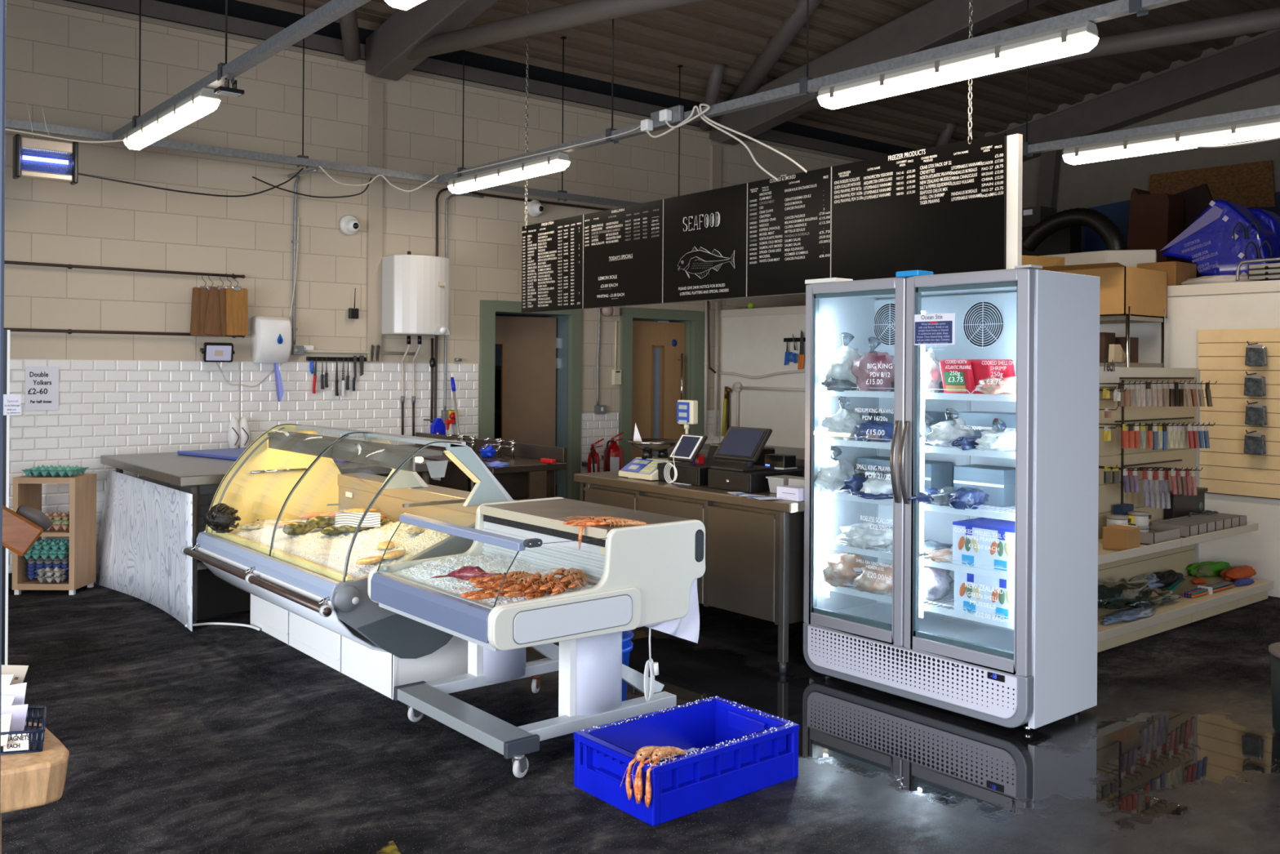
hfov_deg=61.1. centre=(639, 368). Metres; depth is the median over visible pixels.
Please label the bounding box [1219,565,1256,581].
fishing net
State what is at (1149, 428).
packet
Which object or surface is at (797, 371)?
pipe
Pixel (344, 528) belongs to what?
fish
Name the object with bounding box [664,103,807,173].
cable
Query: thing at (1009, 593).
print
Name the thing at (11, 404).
print
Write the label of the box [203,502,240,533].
crab
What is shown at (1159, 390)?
packet
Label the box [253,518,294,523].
fish
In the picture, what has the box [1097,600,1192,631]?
shelf
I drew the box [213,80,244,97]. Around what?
floodlight
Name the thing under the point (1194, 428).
packet
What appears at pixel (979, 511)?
wire shelf
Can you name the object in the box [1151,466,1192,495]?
packet
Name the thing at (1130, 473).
packet
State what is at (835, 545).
wire shelf
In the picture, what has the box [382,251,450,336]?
water heater
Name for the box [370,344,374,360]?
knife
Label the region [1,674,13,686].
packet
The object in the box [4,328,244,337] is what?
wall rail
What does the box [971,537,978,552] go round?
print
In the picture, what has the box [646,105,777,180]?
cable
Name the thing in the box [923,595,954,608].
wire shelf
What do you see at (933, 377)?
bag
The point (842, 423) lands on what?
bag
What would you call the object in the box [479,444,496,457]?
glove
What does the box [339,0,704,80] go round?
roof truss
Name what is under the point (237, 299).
clipboard
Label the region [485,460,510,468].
cloth
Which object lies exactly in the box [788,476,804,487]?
plastic tub
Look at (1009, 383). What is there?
bag
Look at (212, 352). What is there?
floodlight
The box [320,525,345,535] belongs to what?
fish
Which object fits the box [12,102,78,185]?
insect killer
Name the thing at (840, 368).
bag
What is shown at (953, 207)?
menu board
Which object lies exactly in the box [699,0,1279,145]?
roof truss
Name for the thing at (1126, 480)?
packet
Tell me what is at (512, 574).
langoustine
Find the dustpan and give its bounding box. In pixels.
[423,417,445,435]
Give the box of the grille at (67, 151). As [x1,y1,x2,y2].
[20,147,73,175]
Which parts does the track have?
drop rod, drop rod, drop rod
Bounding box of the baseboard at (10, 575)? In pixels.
[8,560,201,587]
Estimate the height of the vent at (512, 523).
0.036 m
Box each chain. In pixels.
[524,0,528,228]
[967,0,973,144]
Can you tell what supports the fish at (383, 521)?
on the crushed ice at (327, 551)
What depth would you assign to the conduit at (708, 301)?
11.59 m
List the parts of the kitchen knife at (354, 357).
handle, blade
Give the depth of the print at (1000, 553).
4.76 m
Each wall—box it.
[4,0,854,445]
[8,359,719,573]
[154,0,916,155]
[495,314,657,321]
[720,291,1279,597]
[984,29,1279,212]
[1080,191,1279,252]
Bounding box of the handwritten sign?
[25,365,58,410]
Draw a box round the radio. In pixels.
[348,288,358,319]
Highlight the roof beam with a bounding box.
[934,31,1279,161]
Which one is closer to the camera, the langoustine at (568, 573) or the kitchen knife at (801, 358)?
the langoustine at (568, 573)
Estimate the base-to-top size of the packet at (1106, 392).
0.074 m
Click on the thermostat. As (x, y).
(616, 374)
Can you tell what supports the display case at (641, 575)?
on the floor
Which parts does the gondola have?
price rail, kick plate, price rail, hook rail, hook rail, hook rail, crab line handle, crab line handle, price rail, kick plate, price rail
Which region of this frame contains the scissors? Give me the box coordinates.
[788,333,797,363]
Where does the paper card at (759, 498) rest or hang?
on the countertop at (754, 548)
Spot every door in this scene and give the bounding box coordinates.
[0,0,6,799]
[478,299,582,500]
[619,307,704,466]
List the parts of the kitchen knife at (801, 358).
handle, blade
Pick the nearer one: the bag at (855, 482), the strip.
the bag at (855, 482)
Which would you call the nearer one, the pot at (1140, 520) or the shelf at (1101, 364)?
the pot at (1140, 520)
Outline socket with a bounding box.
[640,105,684,132]
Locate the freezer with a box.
[803,268,1100,733]
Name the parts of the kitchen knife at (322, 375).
handle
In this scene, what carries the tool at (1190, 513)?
on the box at (1227, 522)
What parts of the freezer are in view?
polystyrene strip, door, price rail, price rail, price rail, price rail, price rail, handle, handle, grille trim, grille panel, price rail, price rail, door, price rail, price rail, price rail, panel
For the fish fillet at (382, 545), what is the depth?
5.42 m
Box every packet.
[0,682,26,705]
[0,695,15,706]
[0,703,28,731]
[0,713,12,746]
[1,664,28,684]
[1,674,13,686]
[939,359,975,393]
[969,359,995,394]
[991,359,1015,377]
[1098,406,1118,417]
[1098,422,1134,448]
[1098,424,1117,440]
[1098,464,1117,483]
[1098,466,1135,492]
[1099,380,1130,406]
[1099,386,1116,398]
[1099,387,1127,400]
[1100,606,1156,624]
[1101,464,1125,483]
[1109,380,1136,406]
[1110,422,1140,448]
[1115,524,1137,527]
[1116,422,1146,448]
[1120,466,1140,492]
[1122,380,1158,406]
[1123,380,1141,406]
[1124,466,1154,506]
[1126,422,1152,448]
[1127,379,1163,406]
[1127,467,1144,492]
[1128,466,1159,507]
[1133,422,1159,448]
[1134,380,1147,406]
[1135,467,1164,508]
[1139,380,1151,406]
[1139,466,1170,508]
[1140,422,1164,449]
[1140,466,1182,493]
[1144,379,1168,406]
[1145,467,1176,508]
[1146,422,1173,449]
[1146,466,1187,493]
[1151,422,1179,448]
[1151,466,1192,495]
[1155,379,1174,406]
[1155,466,1197,495]
[1156,422,1184,448]
[1156,422,1199,448]
[1157,422,1169,448]
[1160,466,1202,495]
[1161,422,1189,448]
[1161,422,1204,448]
[1168,379,1181,406]
[1172,422,1215,448]
[1173,380,1185,406]
[1178,380,1190,406]
[1182,422,1194,448]
[1182,422,1209,448]
[1184,380,1196,406]
[1190,380,1203,406]
[1197,380,1209,406]
[1204,380,1217,406]
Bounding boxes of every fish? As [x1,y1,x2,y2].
[236,523,273,529]
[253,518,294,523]
[282,521,326,535]
[305,515,335,528]
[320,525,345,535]
[336,524,382,532]
[380,517,397,524]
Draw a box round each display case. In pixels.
[180,423,515,699]
[367,497,705,777]
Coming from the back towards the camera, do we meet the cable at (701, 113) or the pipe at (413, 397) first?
the pipe at (413, 397)
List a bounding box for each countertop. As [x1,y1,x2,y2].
[573,459,804,672]
[573,471,804,512]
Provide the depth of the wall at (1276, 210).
11.22 m
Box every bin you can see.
[1164,487,1208,519]
[1268,641,1279,734]
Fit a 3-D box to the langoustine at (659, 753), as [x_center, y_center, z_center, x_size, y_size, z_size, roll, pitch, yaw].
[0.074,1.397,3.747,0.208,0.178,0.091,0,0,-39]
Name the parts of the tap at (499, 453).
spout, lever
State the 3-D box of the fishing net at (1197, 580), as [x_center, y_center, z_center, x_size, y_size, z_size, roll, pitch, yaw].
[3.796,1.438,7.368,0.160,0.036,0.088,0,0,-39]
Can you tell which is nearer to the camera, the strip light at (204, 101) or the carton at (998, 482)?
the carton at (998, 482)
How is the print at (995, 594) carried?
attached to the box at (1004, 602)
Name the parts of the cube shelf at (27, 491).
panel, panel, panel, shelf, panel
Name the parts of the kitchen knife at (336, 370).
blade, handle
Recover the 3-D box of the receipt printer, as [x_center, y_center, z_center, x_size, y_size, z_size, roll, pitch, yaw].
[0.780,0.582,6.170,0.165,0.185,0.161,0,0,-39]
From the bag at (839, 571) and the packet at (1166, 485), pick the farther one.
the packet at (1166, 485)
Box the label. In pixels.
[846,567,861,586]
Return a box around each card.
[334,512,380,526]
[728,491,743,494]
[733,493,753,495]
[740,493,764,496]
[747,495,771,497]
[752,497,780,499]
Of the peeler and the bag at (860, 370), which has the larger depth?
the peeler
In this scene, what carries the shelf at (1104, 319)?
attached to the wire rack at (1127, 319)
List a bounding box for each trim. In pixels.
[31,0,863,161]
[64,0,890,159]
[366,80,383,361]
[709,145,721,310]
[720,280,1279,317]
[1035,149,1060,208]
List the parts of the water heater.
dial plate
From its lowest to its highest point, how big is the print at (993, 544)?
0.065 m
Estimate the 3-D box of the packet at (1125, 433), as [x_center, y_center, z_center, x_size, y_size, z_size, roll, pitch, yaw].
[2.961,0.407,6.735,0.047,0.162,0.233,0,0,-39]
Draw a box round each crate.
[573,695,799,826]
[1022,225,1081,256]
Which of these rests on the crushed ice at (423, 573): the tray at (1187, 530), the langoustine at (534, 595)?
the langoustine at (534, 595)
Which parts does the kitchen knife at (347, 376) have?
handle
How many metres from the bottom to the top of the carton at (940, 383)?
0.120 m
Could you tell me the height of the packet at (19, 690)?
0.068 m
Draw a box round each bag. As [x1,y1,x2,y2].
[645,578,699,643]
[814,446,856,492]
[821,377,857,391]
[821,396,867,439]
[822,552,871,586]
[825,332,865,391]
[834,520,893,549]
[839,462,872,495]
[851,337,894,391]
[851,490,893,499]
[853,409,893,442]
[853,562,892,595]
[860,465,893,499]
[906,412,934,445]
[907,487,938,505]
[919,539,952,557]
[920,346,942,392]
[922,547,952,562]
[923,565,954,600]
[926,408,975,448]
[929,486,959,506]
[948,486,989,509]
[951,435,981,450]
[973,417,1015,451]
[974,376,1016,395]
[1108,344,1125,362]
[1159,199,1279,280]
[1245,207,1279,244]
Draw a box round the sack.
[1180,274,1259,284]
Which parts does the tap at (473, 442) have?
lever, spout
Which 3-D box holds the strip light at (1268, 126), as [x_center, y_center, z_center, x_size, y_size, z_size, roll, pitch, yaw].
[3.402,-1.441,6.811,0.120,0.118,1.500,0,0,-42]
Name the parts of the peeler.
handle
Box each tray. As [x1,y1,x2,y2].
[22,464,88,476]
[23,551,69,560]
[24,559,69,564]
[24,568,68,574]
[25,561,69,567]
[25,565,69,571]
[25,572,68,580]
[26,546,69,553]
[28,555,69,560]
[30,537,69,551]
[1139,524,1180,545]
[1151,520,1198,537]
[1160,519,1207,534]
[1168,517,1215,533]
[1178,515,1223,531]
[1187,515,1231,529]
[1200,513,1239,528]
[1205,512,1247,526]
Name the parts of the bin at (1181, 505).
lid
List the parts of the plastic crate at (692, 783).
corner post, corner post, corner post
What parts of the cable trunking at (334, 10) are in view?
drop rod, drop rod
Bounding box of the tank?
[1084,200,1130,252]
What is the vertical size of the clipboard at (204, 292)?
0.485 m
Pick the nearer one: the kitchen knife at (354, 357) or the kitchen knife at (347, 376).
the kitchen knife at (347, 376)
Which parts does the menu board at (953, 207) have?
panel, panel, panel, panel, panel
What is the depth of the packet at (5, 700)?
2.98 m
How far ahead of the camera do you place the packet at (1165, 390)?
7.02 m
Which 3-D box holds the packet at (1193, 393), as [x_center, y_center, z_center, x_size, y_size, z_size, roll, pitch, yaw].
[3.626,0.161,7.248,0.090,0.174,0.283,0,0,-39]
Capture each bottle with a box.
[444,419,454,435]
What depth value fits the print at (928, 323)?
4.95 m
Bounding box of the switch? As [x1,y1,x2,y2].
[440,409,458,424]
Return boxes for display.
[676,400,697,434]
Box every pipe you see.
[400,335,410,435]
[411,335,421,435]
[703,302,708,435]
[713,302,718,435]
[717,369,804,378]
[725,387,731,431]
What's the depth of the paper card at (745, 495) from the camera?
5.75 m
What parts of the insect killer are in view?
plate, trim, trim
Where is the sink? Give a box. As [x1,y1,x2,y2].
[375,431,566,499]
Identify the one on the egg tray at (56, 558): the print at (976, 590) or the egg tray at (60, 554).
the egg tray at (60, 554)
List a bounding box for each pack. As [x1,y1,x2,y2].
[693,454,703,463]
[1244,341,1267,366]
[1244,371,1266,396]
[1244,400,1267,426]
[1244,430,1266,455]
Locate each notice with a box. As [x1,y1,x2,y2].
[3,394,21,415]
[914,312,955,350]
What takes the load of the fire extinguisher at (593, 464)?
attached to the tiled wall at (106, 406)
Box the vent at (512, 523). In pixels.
[483,514,605,546]
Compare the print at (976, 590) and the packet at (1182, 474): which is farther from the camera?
the packet at (1182, 474)
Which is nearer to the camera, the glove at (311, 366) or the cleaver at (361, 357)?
the glove at (311, 366)
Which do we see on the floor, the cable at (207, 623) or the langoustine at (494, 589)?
the cable at (207, 623)
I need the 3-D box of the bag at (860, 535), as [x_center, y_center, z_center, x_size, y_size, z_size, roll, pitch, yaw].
[1.148,0.825,5.435,0.270,0.134,0.316,0,0,-39]
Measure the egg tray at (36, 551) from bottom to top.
0.071 m
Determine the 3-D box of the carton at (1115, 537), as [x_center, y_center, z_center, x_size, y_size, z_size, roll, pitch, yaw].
[2.878,1.010,6.479,0.160,0.130,0.150,0,0,-39]
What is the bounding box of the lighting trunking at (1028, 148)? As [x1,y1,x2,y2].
[1022,0,1279,157]
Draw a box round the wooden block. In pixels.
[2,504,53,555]
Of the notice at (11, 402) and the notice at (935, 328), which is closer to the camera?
the notice at (935, 328)
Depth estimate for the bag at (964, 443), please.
4.85 m
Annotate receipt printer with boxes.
[764,453,796,471]
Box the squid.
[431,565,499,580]
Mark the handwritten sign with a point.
(42, 382)
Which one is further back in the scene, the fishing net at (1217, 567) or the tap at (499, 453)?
the tap at (499, 453)
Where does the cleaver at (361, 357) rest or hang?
attached to the rack at (308, 358)
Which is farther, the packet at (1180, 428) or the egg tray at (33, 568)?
the egg tray at (33, 568)
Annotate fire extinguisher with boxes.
[582,438,604,472]
[601,431,623,471]
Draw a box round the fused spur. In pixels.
[303,345,313,350]
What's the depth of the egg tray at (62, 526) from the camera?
7.34 m
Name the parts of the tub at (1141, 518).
lid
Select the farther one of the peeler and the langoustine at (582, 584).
the peeler
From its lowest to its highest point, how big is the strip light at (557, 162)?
0.118 m
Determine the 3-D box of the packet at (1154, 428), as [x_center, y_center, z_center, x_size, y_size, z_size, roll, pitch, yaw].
[3.267,0.428,6.987,0.048,0.180,0.233,0,0,-39]
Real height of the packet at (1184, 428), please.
0.174 m
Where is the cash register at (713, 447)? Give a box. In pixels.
[706,442,774,466]
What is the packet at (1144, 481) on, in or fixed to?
hanging from the gondola
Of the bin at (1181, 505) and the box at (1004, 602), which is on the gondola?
the bin at (1181, 505)
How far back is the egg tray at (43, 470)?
7.36 m
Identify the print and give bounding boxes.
[4,404,19,413]
[916,323,949,350]
[957,536,964,550]
[959,582,966,595]
[964,537,970,551]
[966,583,972,598]
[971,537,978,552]
[973,584,980,599]
[990,540,997,555]
[991,588,998,602]
[997,541,1003,556]
[998,589,1004,604]
[1004,542,1012,557]
[1005,590,1013,605]
[1181,239,1217,271]
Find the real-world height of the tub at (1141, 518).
0.084 m
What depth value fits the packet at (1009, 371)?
4.87 m
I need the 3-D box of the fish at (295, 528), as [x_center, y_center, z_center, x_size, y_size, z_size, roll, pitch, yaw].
[-1.863,0.877,5.987,0.110,0.075,0.252,0,0,39]
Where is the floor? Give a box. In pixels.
[1,583,1279,853]
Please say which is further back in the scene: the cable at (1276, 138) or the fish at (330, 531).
the cable at (1276, 138)
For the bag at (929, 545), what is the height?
0.085 m
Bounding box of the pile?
[1153,569,1184,588]
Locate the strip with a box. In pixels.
[303,349,415,355]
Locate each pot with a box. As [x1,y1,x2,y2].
[1106,518,1128,525]
[1129,515,1148,526]
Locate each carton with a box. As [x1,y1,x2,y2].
[777,484,804,501]
[856,456,952,489]
[860,408,949,424]
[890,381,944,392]
[953,463,1015,506]
[955,411,1016,435]
[1099,332,1115,362]
[1102,524,1140,551]
[1115,337,1138,363]
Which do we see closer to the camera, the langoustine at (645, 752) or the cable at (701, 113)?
the langoustine at (645, 752)
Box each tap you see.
[446,434,464,441]
[457,435,475,451]
[481,438,502,457]
[495,440,515,458]
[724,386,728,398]
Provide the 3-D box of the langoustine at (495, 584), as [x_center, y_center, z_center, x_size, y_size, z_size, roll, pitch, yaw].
[-0.456,0.825,4.207,0.171,0.071,0.374,0,0,30]
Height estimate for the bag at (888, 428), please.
0.161 m
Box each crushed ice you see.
[229,509,449,578]
[391,553,594,606]
[581,695,793,766]
[631,747,699,776]
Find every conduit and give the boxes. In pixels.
[287,168,318,355]
[430,337,433,422]
[434,187,448,418]
[444,193,483,409]
[466,191,610,210]
[594,307,605,413]
[706,300,715,373]
[732,382,804,426]
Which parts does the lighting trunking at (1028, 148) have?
drop rod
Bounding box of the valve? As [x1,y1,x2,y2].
[429,357,435,367]
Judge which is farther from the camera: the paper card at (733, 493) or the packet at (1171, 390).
the packet at (1171, 390)
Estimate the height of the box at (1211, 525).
0.075 m
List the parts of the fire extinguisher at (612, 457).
lever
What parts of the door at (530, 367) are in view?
glass pane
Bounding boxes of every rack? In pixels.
[306,356,366,361]
[783,337,805,342]
[1099,306,1165,367]
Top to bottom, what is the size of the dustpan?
0.438 m
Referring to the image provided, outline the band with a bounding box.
[1197,585,1212,594]
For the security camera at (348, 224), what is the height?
0.170 m
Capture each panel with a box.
[93,469,192,631]
[1197,328,1279,499]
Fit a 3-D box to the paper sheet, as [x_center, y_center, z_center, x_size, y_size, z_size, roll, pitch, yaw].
[-0.010,0.409,6.835,0.086,0.140,0.007,0,0,37]
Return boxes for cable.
[66,168,303,197]
[185,622,260,630]
[216,362,279,386]
[252,176,372,198]
[643,627,658,701]
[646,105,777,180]
[663,440,680,483]
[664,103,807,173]
[1188,137,1279,147]
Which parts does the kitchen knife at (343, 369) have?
handle, blade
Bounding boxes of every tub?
[765,475,801,493]
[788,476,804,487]
[1106,514,1131,525]
[1127,511,1151,526]
[1137,526,1149,532]
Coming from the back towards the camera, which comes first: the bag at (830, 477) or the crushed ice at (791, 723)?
the bag at (830, 477)
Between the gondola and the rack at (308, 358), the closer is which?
the gondola
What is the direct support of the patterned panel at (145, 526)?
on the floor
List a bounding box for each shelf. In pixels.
[12,473,96,595]
[831,541,893,553]
[844,586,954,601]
[851,438,891,443]
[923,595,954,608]
[976,504,1015,514]
[1097,538,1147,555]
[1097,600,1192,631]
[1099,315,1163,324]
[1099,362,1163,367]
[1156,574,1268,604]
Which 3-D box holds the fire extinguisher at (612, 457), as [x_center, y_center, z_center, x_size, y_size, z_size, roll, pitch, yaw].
[-0.300,0.993,10.698,0.243,0.750,0.270,0,0,-39]
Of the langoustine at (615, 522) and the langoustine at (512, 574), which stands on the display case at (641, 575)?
the langoustine at (615, 522)
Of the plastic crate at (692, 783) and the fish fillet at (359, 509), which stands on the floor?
the plastic crate at (692, 783)
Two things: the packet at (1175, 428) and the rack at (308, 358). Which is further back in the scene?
the rack at (308, 358)
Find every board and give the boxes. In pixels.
[177,447,247,460]
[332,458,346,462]
[521,133,1022,313]
[1127,187,1184,262]
[1148,160,1275,207]
[1173,183,1213,277]
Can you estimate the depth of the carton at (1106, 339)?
7.87 m
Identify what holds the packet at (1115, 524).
on the gondola
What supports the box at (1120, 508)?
on the gondola
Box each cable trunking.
[5,0,682,207]
[112,0,371,142]
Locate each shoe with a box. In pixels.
[227,416,239,448]
[239,416,249,448]
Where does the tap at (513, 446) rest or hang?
on the sink
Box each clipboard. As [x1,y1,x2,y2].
[190,272,212,336]
[200,272,219,336]
[203,275,225,336]
[218,273,232,335]
[225,273,248,335]
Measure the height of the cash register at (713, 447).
0.245 m
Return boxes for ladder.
[1235,257,1279,280]
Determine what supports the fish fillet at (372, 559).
on the crushed ice at (327, 551)
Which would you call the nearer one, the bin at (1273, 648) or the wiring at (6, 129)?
the bin at (1273, 648)
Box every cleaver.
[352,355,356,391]
[359,355,364,376]
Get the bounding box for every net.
[1097,576,1148,608]
[1124,587,1181,608]
[1128,573,1164,588]
[1186,560,1231,576]
[1190,577,1206,584]
[1192,564,1213,577]
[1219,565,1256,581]
[1232,577,1254,585]
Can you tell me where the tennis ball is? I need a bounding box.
[746,302,753,308]
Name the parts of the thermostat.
casing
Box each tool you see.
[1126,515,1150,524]
[1188,511,1199,516]
[1201,509,1213,514]
[1207,511,1217,515]
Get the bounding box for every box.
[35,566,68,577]
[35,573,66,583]
[44,511,69,519]
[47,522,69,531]
[51,518,69,524]
[952,517,1013,568]
[954,570,986,616]
[984,521,1014,573]
[986,576,1014,622]
[1022,205,1057,227]
[1022,255,1167,318]
[1039,249,1156,267]
[1113,502,1133,515]
[1128,521,1150,529]
[1137,261,1196,285]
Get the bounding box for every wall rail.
[4,260,244,279]
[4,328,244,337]
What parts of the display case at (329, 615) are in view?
hand rail, kick panel, panel, kick panel, rail, post, panel, chrome trim, loose rail, post, chrome trim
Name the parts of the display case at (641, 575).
rail, panel, ribbed panel, inset panel, panel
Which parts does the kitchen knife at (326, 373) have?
handle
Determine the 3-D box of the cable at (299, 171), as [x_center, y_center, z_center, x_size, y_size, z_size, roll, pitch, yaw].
[-3.177,-1.392,7.719,1.635,0.290,0.027,0,0,-41]
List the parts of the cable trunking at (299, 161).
drop rod, drop rod, drop rod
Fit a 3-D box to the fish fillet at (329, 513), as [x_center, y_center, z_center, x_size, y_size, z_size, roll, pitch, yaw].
[-1.772,0.848,6.333,0.120,0.030,0.223,0,0,41]
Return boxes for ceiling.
[235,0,1279,150]
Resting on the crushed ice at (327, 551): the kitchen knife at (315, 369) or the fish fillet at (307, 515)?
the fish fillet at (307, 515)
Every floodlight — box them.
[200,342,235,362]
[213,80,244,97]
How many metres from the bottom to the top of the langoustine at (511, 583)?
0.071 m
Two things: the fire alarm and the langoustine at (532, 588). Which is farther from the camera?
the fire alarm
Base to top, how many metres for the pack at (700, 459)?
0.049 m
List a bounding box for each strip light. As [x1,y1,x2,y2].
[123,87,220,150]
[384,0,426,10]
[447,151,570,194]
[817,21,1098,109]
[1062,114,1279,164]
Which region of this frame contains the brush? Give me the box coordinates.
[540,457,555,463]
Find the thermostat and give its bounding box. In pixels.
[611,320,621,384]
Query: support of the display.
on the countertop at (754, 548)
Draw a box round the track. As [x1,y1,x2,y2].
[437,0,1188,183]
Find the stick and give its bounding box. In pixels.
[1170,578,1185,591]
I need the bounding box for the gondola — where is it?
[1097,359,1273,652]
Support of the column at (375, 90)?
attached to the wall at (82, 66)
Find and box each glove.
[309,360,314,373]
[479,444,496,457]
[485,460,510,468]
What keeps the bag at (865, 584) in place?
in the freezer
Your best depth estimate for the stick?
7.11 m
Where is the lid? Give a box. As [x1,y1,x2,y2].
[895,270,933,277]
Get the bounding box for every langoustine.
[446,586,519,599]
[456,569,536,583]
[457,572,511,588]
[462,586,497,593]
[475,573,540,592]
[483,586,551,596]
[484,582,528,594]
[493,581,546,595]
[495,576,564,595]
[495,590,540,596]
[497,583,538,599]
[511,571,559,591]
[520,577,570,591]
[520,582,577,598]
[531,567,586,582]
[533,582,585,591]
[542,573,589,588]
[550,515,624,526]
[565,515,652,526]
[620,745,659,804]
[633,745,686,808]
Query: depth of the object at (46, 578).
7.27 m
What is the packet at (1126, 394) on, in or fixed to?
hanging from the gondola
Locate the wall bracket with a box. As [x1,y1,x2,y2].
[454,357,462,361]
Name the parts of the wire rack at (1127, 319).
post, post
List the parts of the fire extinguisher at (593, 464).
lever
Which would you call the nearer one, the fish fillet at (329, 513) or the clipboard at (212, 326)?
the fish fillet at (329, 513)
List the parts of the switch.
red knob, yellow plate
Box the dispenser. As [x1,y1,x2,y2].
[250,315,291,401]
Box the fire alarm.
[600,306,619,316]
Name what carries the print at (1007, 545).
attached to the box at (1004, 557)
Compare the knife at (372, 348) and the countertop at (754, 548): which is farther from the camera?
the knife at (372, 348)
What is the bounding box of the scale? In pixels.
[618,438,681,479]
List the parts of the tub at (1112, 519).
lid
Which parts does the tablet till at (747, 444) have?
plate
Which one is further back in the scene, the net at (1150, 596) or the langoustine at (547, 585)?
the net at (1150, 596)
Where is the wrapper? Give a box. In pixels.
[326,502,341,506]
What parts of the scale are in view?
blue panel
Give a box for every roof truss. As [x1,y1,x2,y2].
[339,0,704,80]
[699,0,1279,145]
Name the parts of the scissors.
blade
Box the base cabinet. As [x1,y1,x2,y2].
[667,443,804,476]
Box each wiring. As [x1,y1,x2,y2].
[5,128,124,142]
[288,217,298,317]
[319,165,438,191]
[453,124,640,174]
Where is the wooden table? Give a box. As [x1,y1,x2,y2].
[0,721,69,853]
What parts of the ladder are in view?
ladder rail, ladder rail, ladder rail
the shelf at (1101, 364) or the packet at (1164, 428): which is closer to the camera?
the packet at (1164, 428)
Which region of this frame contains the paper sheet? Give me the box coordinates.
[633,422,642,441]
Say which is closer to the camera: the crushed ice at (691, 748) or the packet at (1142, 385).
the crushed ice at (691, 748)
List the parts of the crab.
leg, leg, leg, leg, leg, leg, leg, leg, leg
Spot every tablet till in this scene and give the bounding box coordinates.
[667,433,707,462]
[710,426,774,471]
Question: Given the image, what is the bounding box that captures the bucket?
[622,630,633,701]
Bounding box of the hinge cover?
[1014,264,1042,269]
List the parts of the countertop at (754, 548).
leg, door pull, fridge door, door pull, fridge door, drawer, cash drawer, drawer, fridge door, door pull, cash drawer, leg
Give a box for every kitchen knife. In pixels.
[312,359,316,393]
[320,361,324,389]
[324,359,328,387]
[335,359,338,395]
[341,356,344,396]
[346,359,349,390]
[797,329,804,369]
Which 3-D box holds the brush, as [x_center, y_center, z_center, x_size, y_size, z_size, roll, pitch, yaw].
[-0.646,0.645,7.613,0.040,0.029,0.140,0,0,-39]
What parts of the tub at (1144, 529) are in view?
lid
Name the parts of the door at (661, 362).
glass pane, handle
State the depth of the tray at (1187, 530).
6.98 m
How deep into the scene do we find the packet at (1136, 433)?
6.78 m
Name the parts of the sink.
leg, leg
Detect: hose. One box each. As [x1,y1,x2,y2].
[721,386,728,435]
[1022,208,1126,252]
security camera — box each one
[338,214,359,235]
[525,199,543,217]
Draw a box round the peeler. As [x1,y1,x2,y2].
[784,340,789,364]
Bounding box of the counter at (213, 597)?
[100,452,435,623]
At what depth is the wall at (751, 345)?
8.18 m
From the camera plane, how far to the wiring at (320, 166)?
8.57 m
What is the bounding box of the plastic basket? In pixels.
[0,705,46,755]
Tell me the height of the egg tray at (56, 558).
0.071 m
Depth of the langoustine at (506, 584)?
4.14 m
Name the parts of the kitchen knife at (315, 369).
handle, blade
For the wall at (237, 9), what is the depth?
10.40 m
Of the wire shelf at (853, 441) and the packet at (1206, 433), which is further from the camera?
the packet at (1206, 433)
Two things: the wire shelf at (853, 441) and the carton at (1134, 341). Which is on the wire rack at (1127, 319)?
the carton at (1134, 341)
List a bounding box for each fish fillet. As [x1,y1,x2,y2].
[271,521,291,526]
[297,511,334,518]
[319,511,344,516]
[343,507,378,512]
[355,555,382,564]
[377,540,395,549]
[380,549,405,559]
[405,526,424,534]
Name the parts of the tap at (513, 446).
spout, lever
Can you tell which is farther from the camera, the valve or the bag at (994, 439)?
the valve
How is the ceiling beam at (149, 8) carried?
attached to the wall at (237, 9)
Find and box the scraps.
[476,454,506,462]
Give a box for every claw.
[380,514,387,519]
[577,525,585,549]
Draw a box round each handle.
[450,377,459,435]
[1186,581,1228,594]
[1190,582,1232,595]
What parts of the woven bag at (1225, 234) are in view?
webbing handle, webbing handle, webbing handle, webbing handle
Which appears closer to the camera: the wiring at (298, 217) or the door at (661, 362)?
the wiring at (298, 217)
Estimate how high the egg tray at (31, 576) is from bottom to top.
0.071 m
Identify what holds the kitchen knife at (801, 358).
attached to the rack at (789, 340)
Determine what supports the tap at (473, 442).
on the sink

